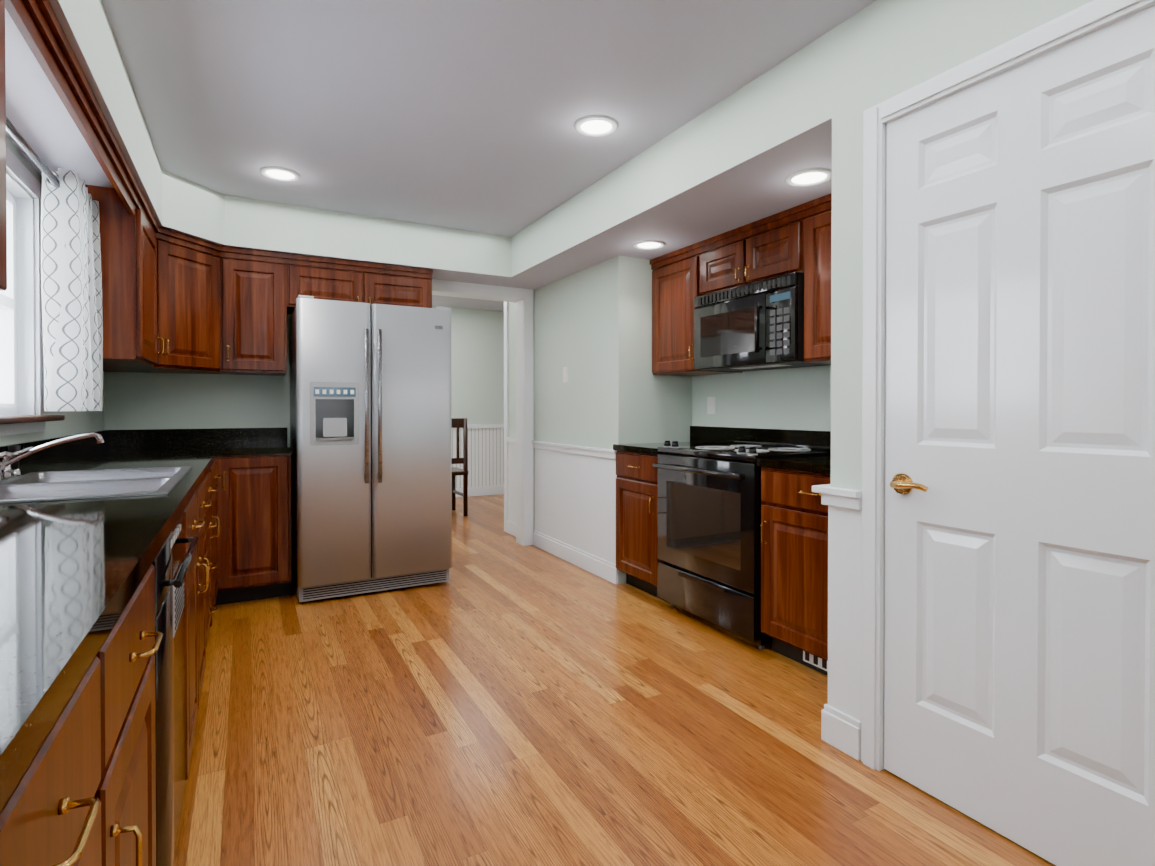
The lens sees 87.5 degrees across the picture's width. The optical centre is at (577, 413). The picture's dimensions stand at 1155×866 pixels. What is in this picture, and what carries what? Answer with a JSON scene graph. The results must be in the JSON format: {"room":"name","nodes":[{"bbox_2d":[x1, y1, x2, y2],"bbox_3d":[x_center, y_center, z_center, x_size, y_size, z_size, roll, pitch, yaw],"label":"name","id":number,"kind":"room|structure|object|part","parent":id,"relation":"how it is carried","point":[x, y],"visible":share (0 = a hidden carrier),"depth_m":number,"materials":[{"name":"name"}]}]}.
{"room":"kitchen","nodes":[
{"label":"kitchen","id":0,"kind":"room"},
{"bbox_2d":[0,136,103,445],"bbox_3d":[-1.094,-0.076,0.261,0.140,2.440,8.000,0,1,-29],"label":"wall","id":1,"kind":"structure","parent":0,"point":[76,422],"depth_m":2.79,"materials":[{"name":"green paint"}]},
{"bbox_2d":[0,0,19,290],"bbox_3d":[-1.196,-0.614,0.943,0.338,0.764,0.468,0,1,-29],"label":"upper cabinet","id":2,"kind":"object","parent":1,"relation":"attached to","point":[12,7],"depth_m":1.20,"materials":[{"name":"brown wood"}]},
{"bbox_2d":[0,146,44,423],"bbox_3d":[-1.940,-0.448,1.818,0.156,1.000,1.570,0,1,-29],"label":"window","id":3,"kind":"structure","parent":1,"relation":"in","point":[21,364],"depth_m":2.45,"materials":[{"name":"white glass"}]},
{"bbox_2d":[0,415,64,435],"bbox_3d":[-1.862,0.047,1.865,0.095,0.069,1.630,0,1,-29],"label":"window sill","id":4,"kind":"structure","parent":1,"relation":"attached to","point":[17,424],"depth_m":2.25,"materials":[{"name":"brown wood"}]},
{"bbox_2d":[6,117,102,410],"bbox_3d":[-1.792,-0.459,1.908,0.218,0.910,1.665,0,1,-29],"label":"curtain","id":5,"kind":"object","parent":1,"relation":"attached to","point":[71,293],"visible":1,"depth_m":2.29,"materials":[{"name":"white fabric"}]},
{"bbox_3d":[-2.041,-0.463,2.436,0.146,0.910,0.410,0,1,-29],"label":"curtain panel","id":6,"kind":"part","parent":5,"relation":"part of","materials":[{"name":"fabric"}]},
{"bbox_2d":[85,184,159,371],"bbox_3d":[-2.292,-0.630,2.941,0.338,0.764,0.600,0,1,-29],"label":"upper cabinet","id":7,"kind":"object","parent":1,"relation":"attached to","point":[129,230],"depth_m":2.74,"materials":[{"name":"brown wood"}]},
{"bbox_2d":[103,227,223,373],"bbox_3d":[-2.464,-0.635,3.547,0.618,0.764,0.628,0,1,-29],"label":"upper cabinet","id":8,"kind":"object","parent":1,"relation":"attached to","point":[145,370],"depth_m":3.57,"materials":[{"name":"brown wood"}]},
{"bbox_2d":[160,228,223,371],"bbox_3d":[-2.240,-0.626,3.482,0.292,0.722,0.301,0,1,-29],"label":"upper cabinet","id":9,"kind":"object","parent":1,"relation":"attached to","point":[174,302],"depth_m":3.48,"materials":[{"name":"brown wood"}]},
{"bbox_2d":[104,290,533,532],"bbox_3d":[-1.660,-0.110,4.433,2.880,2.440,0.140,0,1,-29],"label":"wall","id":10,"kind":"structure","parent":0,"point":[136,400],"depth_m":3.91,"materials":[{"name":"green paint"}]},
{"bbox_2d":[224,246,287,375],"bbox_3d":[-2.101,-0.638,3.912,0.370,0.764,0.338,0,1,-29],"label":"upper cabinet","id":11,"kind":"object","parent":10,"relation":"attached to","point":[255,281],"depth_m":3.77,"materials":[{"name":"brown wood"}]},
{"bbox_2d":[288,253,367,313],"bbox_3d":[-1.733,-0.854,4.112,0.470,0.334,0.338,0,1,-29],"label":"upper cabinet","id":12,"kind":"object","parent":10,"relation":"attached to","point":[324,278],"depth_m":3.97,"materials":[{"name":"brown wood"}]},
{"bbox_2d":[368,262,432,307],"bbox_3d":[-1.321,-0.856,4.338,0.470,0.334,0.338,0,1,-29],"label":"upper cabinet","id":13,"kind":"object","parent":10,"relation":"attached to","point":[387,284],"depth_m":4.19,"materials":[{"name":"brown wood"}]},
{"bbox_2d":[432,279,532,545],"bbox_3d":[-0.832,0.037,4.888,0.960,2.140,0.172,0,1,-29],"label":"door frame","id":14,"kind":"structure","parent":10,"relation":"attached to","point":[522,298],"depth_m":5.02,"materials":[{"name":"white wood"}]},
{"bbox_2d":[5,0,831,289],"bbox_3d":[0.531,-1.151,1.064,3.490,0.302,7.860,0,1,-29],"label":"soffit","id":15,"kind":"structure","parent":0,"point":[732,161],"depth_m":2.91,"materials":[{"name":"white paint"}]},
{"bbox_2d":[633,240,665,249],"bbox_3d":[0.433,-1.017,3.646,0.200,0.010,0.200,0,1,-29],"label":"recessed light","id":16,"kind":"object","parent":15,"relation":"in","point":[648,244],"visible":1,"depth_m":3.63,"materials":[{"name":"white"}]},
{"bbox_2d":[784,168,831,186],"bbox_3d":[0.992,-1.009,2.584,0.200,0.010,0.200,0,1,-29],"label":"recessed light","id":17,"kind":"object","parent":15,"relation":"in","point":[808,177],"visible":0.98,"depth_m":2.58,"materials":[{"name":"white"}]},
{"bbox_2d":[432,306,503,424],"bbox_3d":[-2.934,-0.131,7.087,8.600,2.440,0.140,0,1,-29],"label":"wall","id":18,"kind":"structure","parent":0,"point":[477,366],"depth_m":7.89,"materials":[{"name":"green paint"}]},
{"bbox_2d":[451,424,503,497],"bbox_3d":[-2.953,0.622,6.983,8.460,0.935,0.035,0,1,-29],"label":"wainscoting","id":19,"kind":"structure","parent":18,"relation":"attached to","point":[485,459],"depth_m":7.92,"materials":[{"name":"white wood"}]},
{"bbox_2d":[102,0,876,311],"bbox_3d":[-0.568,-1.366,2.764,8.600,0.100,12.500,0,1,-29],"label":"ceiling","id":20,"kind":"structure","parent":0,"point":[466,115],"depth_m":2.43,"materials":[{"name":"paint"}]},
{"bbox_2d":[260,166,299,180],"bbox_3d":[-1.636,-1.315,3.318,0.200,0.010,0.200,0,1,-29],"label":"recessed light","id":21,"kind":"object","parent":20,"relation":"in","point":[279,173],"visible":0.98,"depth_m":3.31,"materials":[{"name":"white"}]},
{"bbox_2d":[575,115,617,136],"bbox_3d":[0.086,-1.310,2.758,0.200,0.010,0.200,0,1,-29],"label":"recessed light","id":22,"kind":"object","parent":20,"relation":"in","point":[596,125],"visible":1,"depth_m":2.75,"materials":[{"name":"white"}]},
{"bbox_2d":[509,255,691,583],"bbox_3d":[0.126,-0.114,4.951,0.750,2.440,1.950,0,1,-29],"label":"wall","id":23,"kind":"structure","parent":0,"point":[593,329],"depth_m":4.16,"materials":[{"name":"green paint"}]},
{"bbox_2d":[504,302,515,536],"bbox_3d":[-0.534,0.032,5.438,0.120,2.140,0.498,0,1,-29],"label":"trim","id":24,"kind":"structure","parent":23,"relation":"attached to","point":[509,485],"depth_m":5.55,"materials":[{"name":"white wood"}]},
{"bbox_2d":[563,367,567,382],"bbox_3d":[-0.093,-0.290,4.555,0.012,0.116,0.072,0,1,-29],"label":"switch plate","id":25,"kind":"object","parent":23,"relation":"attached to","point":[565,374],"visible":1,"depth_m":4.55,"materials":[{"name":"white plastic"}]},
{"bbox_2d":[532,441,617,583],"bbox_3d":[-0.059,0.673,4.480,0.034,0.875,1.288,0,1,-29],"label":"wainscoting","id":26,"kind":"structure","parent":23,"relation":"attached to","point":[575,504],"depth_m":4.38,"materials":[{"name":"white wood"}]},
{"bbox_2d":[173,494,1055,865],"bbox_3d":[-0.568,1.154,2.784,8.600,0.060,12.500,0,1,-29],"label":"floor","id":27,"kind":"structure","parent":0,"point":[501,696],"depth_m":2.07,"materials":[{"name":"brown wood"}]},
{"bbox_2d":[0,543,167,865],"bbox_3d":[-0.821,0.704,0.557,0.612,0.876,0.945,0,1,-29],"label":"base cabinet","id":28,"kind":"object","parent":27,"relation":"on","point":[92,790],"depth_m":0.74,"materials":[{"name":"brown wood"}]},
{"bbox_2d":[0,443,219,794],"bbox_3d":[-1.352,0.243,1.524,0.615,0.046,5.258,0,1,-29],"label":"countertop","id":29,"kind":"structure","parent":28,"relation":"on","point":[67,566],"depth_m":0.84,"materials":[{"name":"black stone"}]},
{"bbox_2d":[0,431,107,478],"bbox_3d":[-1.718,0.139,1.959,0.303,0.153,0.338,0,1,-29],"label":"faucet","id":30,"kind":"object","parent":29,"relation":"on","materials":[{"name":"silver metal"}]},
{"bbox_2d":[0,463,195,502],"bbox_3d":[-1.518,0.308,1.879,0.480,0.194,0.840,0,1,-29],"label":"sink","id":31,"kind":"object","parent":29,"relation":"in","point":[35,486],"depth_m":1.90,"materials":[{"name":"silver metal"}]},
{"bbox_2d":[168,507,191,865],"bbox_3d":[-1.174,0.703,1.250,0.564,0.866,0.600,0,1,-29],"label":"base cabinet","id":32,"kind":"object","parent":27,"relation":"on","point":[180,541],"depth_m":1.48,"materials":[{"name":"brown wood"}]},
{"bbox_2d":[152,513,198,865],"bbox_3d":[-1.158,0.703,1.258,0.600,0.866,0.600,0,1,-29],"label":"dishwasher","id":33,"kind":"object","parent":32,"relation":"in","point":[171,567],"depth_m":1.32,"materials":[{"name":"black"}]},
{"bbox_2d":[188,471,211,746],"bbox_3d":[-1.557,0.693,1.898,0.612,0.876,0.895,0,1,-29],"label":"base cabinet","id":34,"kind":"object","parent":27,"relation":"on","point":[201,561],"depth_m":2.10,"materials":[{"name":"brown wood"}]},
{"bbox_2d":[208,463,215,621],"bbox_3d":[-1.880,0.688,2.488,0.612,0.876,0.450,0,1,-29],"label":"base cabinet","id":35,"kind":"object","parent":27,"relation":"on","point":[211,470],"depth_m":2.94,"materials":[{"name":"brown wood"}]},
{"bbox_2d":[212,455,219,611],"bbox_3d":[-2.156,0.684,2.991,0.612,0.876,0.699,0,1,-29],"label":"base cabinet","id":36,"kind":"object","parent":27,"relation":"on","point":[217,460],"depth_m":3.43,"materials":[{"name":"brown wood"}]},
{"bbox_2d":[220,451,292,604],"bbox_3d":[-2.039,0.678,3.791,0.400,0.876,0.628,0,1,-29],"label":"base cabinet","id":37,"kind":"object","parent":27,"relation":"on","point":[256,554],"depth_m":3.53,"materials":[{"name":"brown wood"}]},
{"bbox_2d":[220,443,291,454],"bbox_3d":[-2.023,0.220,3.791,0.389,0.037,0.638,0,1,-29],"label":"countertop","id":38,"kind":"structure","parent":37,"relation":"on","point":[225,448],"depth_m":3.58,"materials":[{"name":"black stone"}]},
{"bbox_2d":[289,295,451,601],"bbox_3d":[-1.375,0.215,3.983,0.910,1.798,0.828,0,1,-29],"label":"refrigerator","id":39,"kind":"object","parent":27,"relation":"on","point":[371,444],"visible":1,"depth_m":3.66,"materials":[{"name":"silver metal"}]},
{"bbox_2d":[451,418,467,515],"bbox_3d":[-1.479,0.574,6.500,0.480,1.040,0.480,0,1,-29],"label":"dining chair","id":40,"kind":"object","parent":27,"relation":"on","point":[457,423],"visible":0.29,"depth_m":6.40,"materials":[{"name":"brown wood"}]},
{"bbox_2d":[616,450,663,599],"bbox_3d":[0.635,0.677,3.845,0.643,0.876,0.484,0,1,-29],"label":"base cabinet","id":41,"kind":"object","parent":27,"relation":"on","point":[637,479],"depth_m":3.68,"materials":[{"name":"brown wood"}]},
{"bbox_2d":[613,442,732,453],"bbox_3d":[0.631,0.220,3.839,0.651,0.037,0.485,0,1,-29],"label":"countertop","id":42,"kind":"structure","parent":41,"relation":"on","point":[637,446],"depth_m":3.85,"materials":[{"name":"black stone"}]},
{"bbox_2d":[652,440,830,648],"bbox_3d":[0.891,0.639,3.272,0.697,0.962,0.760,0,1,-29],"label":"range","id":43,"kind":"object","parent":27,"relation":"on","point":[709,533],"visible":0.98,"depth_m":3.06,"materials":[{"name":"black enameled metal"},{"name":"black glass"},{"name":"chrome metal"}]},
{"bbox_2d":[757,462,830,675],"bbox_3d":[1.266,0.687,2.695,0.643,0.876,0.604,0,1,-29],"label":"base cabinet","id":44,"kind":"object","parent":27,"relation":"on","point":[794,568],"depth_m":2.62,"materials":[{"name":"brown wood"}]},
{"bbox_2d":[757,454,830,469],"bbox_3d":[1.262,0.229,2.690,0.651,0.037,0.605,0,1,-29],"label":"countertop","id":45,"kind":"structure","parent":44,"relation":"on","point":[811,462],"depth_m":2.68,"materials":[{"name":"black stone"}]},
{"bbox_2d":[692,365,830,430],"bbox_3d":[1.322,-0.101,3.405,0.140,2.440,1.910,0,1,-29],"label":"wall","id":46,"kind":"structure","parent":0,"point":[793,398],"depth_m":3.60,"materials":[{"name":"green paint"}]},
{"bbox_2d":[650,243,741,375],"bbox_3d":[0.760,-0.638,3.903,0.358,0.764,0.486,0,1,-29],"label":"upper cabinet","id":47,"kind":"object","parent":46,"relation":"attached to","point":[675,273],"depth_m":3.81,"materials":[{"name":"brown wood"}]},
{"bbox_2d":[707,397,714,413],"bbox_3d":[0.893,-0.051,4.032,0.008,0.116,0.072,0,1,-29],"label":"electrical outlet plate","id":48,"kind":"object","parent":46,"relation":"attached to","point":[710,405],"visible":1,"depth_m":4.03,"materials":[{"name":"white plastic"}]},
{"bbox_2d":[698,226,741,295],"bbox_3d":[0.969,-0.857,3.520,0.358,0.320,0.382,0,1,-29],"label":"upper cabinet","id":49,"kind":"object","parent":46,"relation":"attached to","point":[719,256],"depth_m":3.44,"materials":[{"name":"brown wood"}]},
{"bbox_2d":[742,204,801,284],"bbox_3d":[1.153,-0.854,3.186,0.358,0.320,0.382,0,1,-29],"label":"upper cabinet","id":50,"kind":"object","parent":46,"relation":"attached to","point":[794,239],"depth_m":3.09,"materials":[{"name":"brown wood"}]},
{"bbox_2d":[694,272,830,371],"bbox_3d":[1.026,-0.471,3.337,0.434,0.435,0.754,0,1,-29],"label":"microwave","id":51,"kind":"object","parent":50,"relation":"attached to","point":[757,326],"visible":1,"depth_m":3.18,"materials":[{"name":"black plastic"},{"name":"glass"}]},
{"bbox_2d":[802,193,831,363],"bbox_3d":[1.390,-0.628,2.754,0.358,0.764,0.606,0,1,-29],"label":"upper cabinet","id":52,"kind":"object","parent":46,"relation":"attached to","point":[816,213],"depth_m":2.86,"materials":[{"name":"brown wood"}]},
{"bbox_2d":[831,0,1092,490],"bbox_3d":[2.046,-0.074,0.067,0.140,2.440,4.640,0,1,-29],"label":"wall","id":53,"kind":"structure","parent":0,"point":[883,50],"depth_m":1.94,"materials":[{"name":"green paint"}]},
{"bbox_2d":[812,484,861,760],"bbox_3d":[1.025,0.690,2.117,0.386,0.878,0.175,0,1,-29],"label":"wainscoting","id":54,"kind":"structure","parent":53,"relation":"attached to","point":[841,721],"depth_m":2.02,"materials":[{"name":"white wood"}]},
{"bbox_2d":[861,0,1154,770],"bbox_3d":[1.195,0.081,1.600,0.160,2.104,0.880,0,1,-29],"label":"door frame","id":55,"kind":"structure","parent":53,"relation":"attached to","point":[1081,21],"depth_m":1.90,"materials":[{"name":"white wood"}]},
{"bbox_2d":[884,5,1154,865],"bbox_3d":[1.136,0.111,1.568,0.095,2.030,0.740,0,1,-29],"label":"pantry door","id":56,"kind":"structure","parent":53,"relation":"in","point":[1019,664],"depth_m":1.55,"materials":[{"name":"white wood"}]},
{"bbox_3d":[0.988,0.217,1.802,0.060,0.064,0.133,0,1,-29],"label":"handle","id":57,"kind":"part","parent":56,"relation":"part of","materials":[{"name":"gold metal"}]}
]}

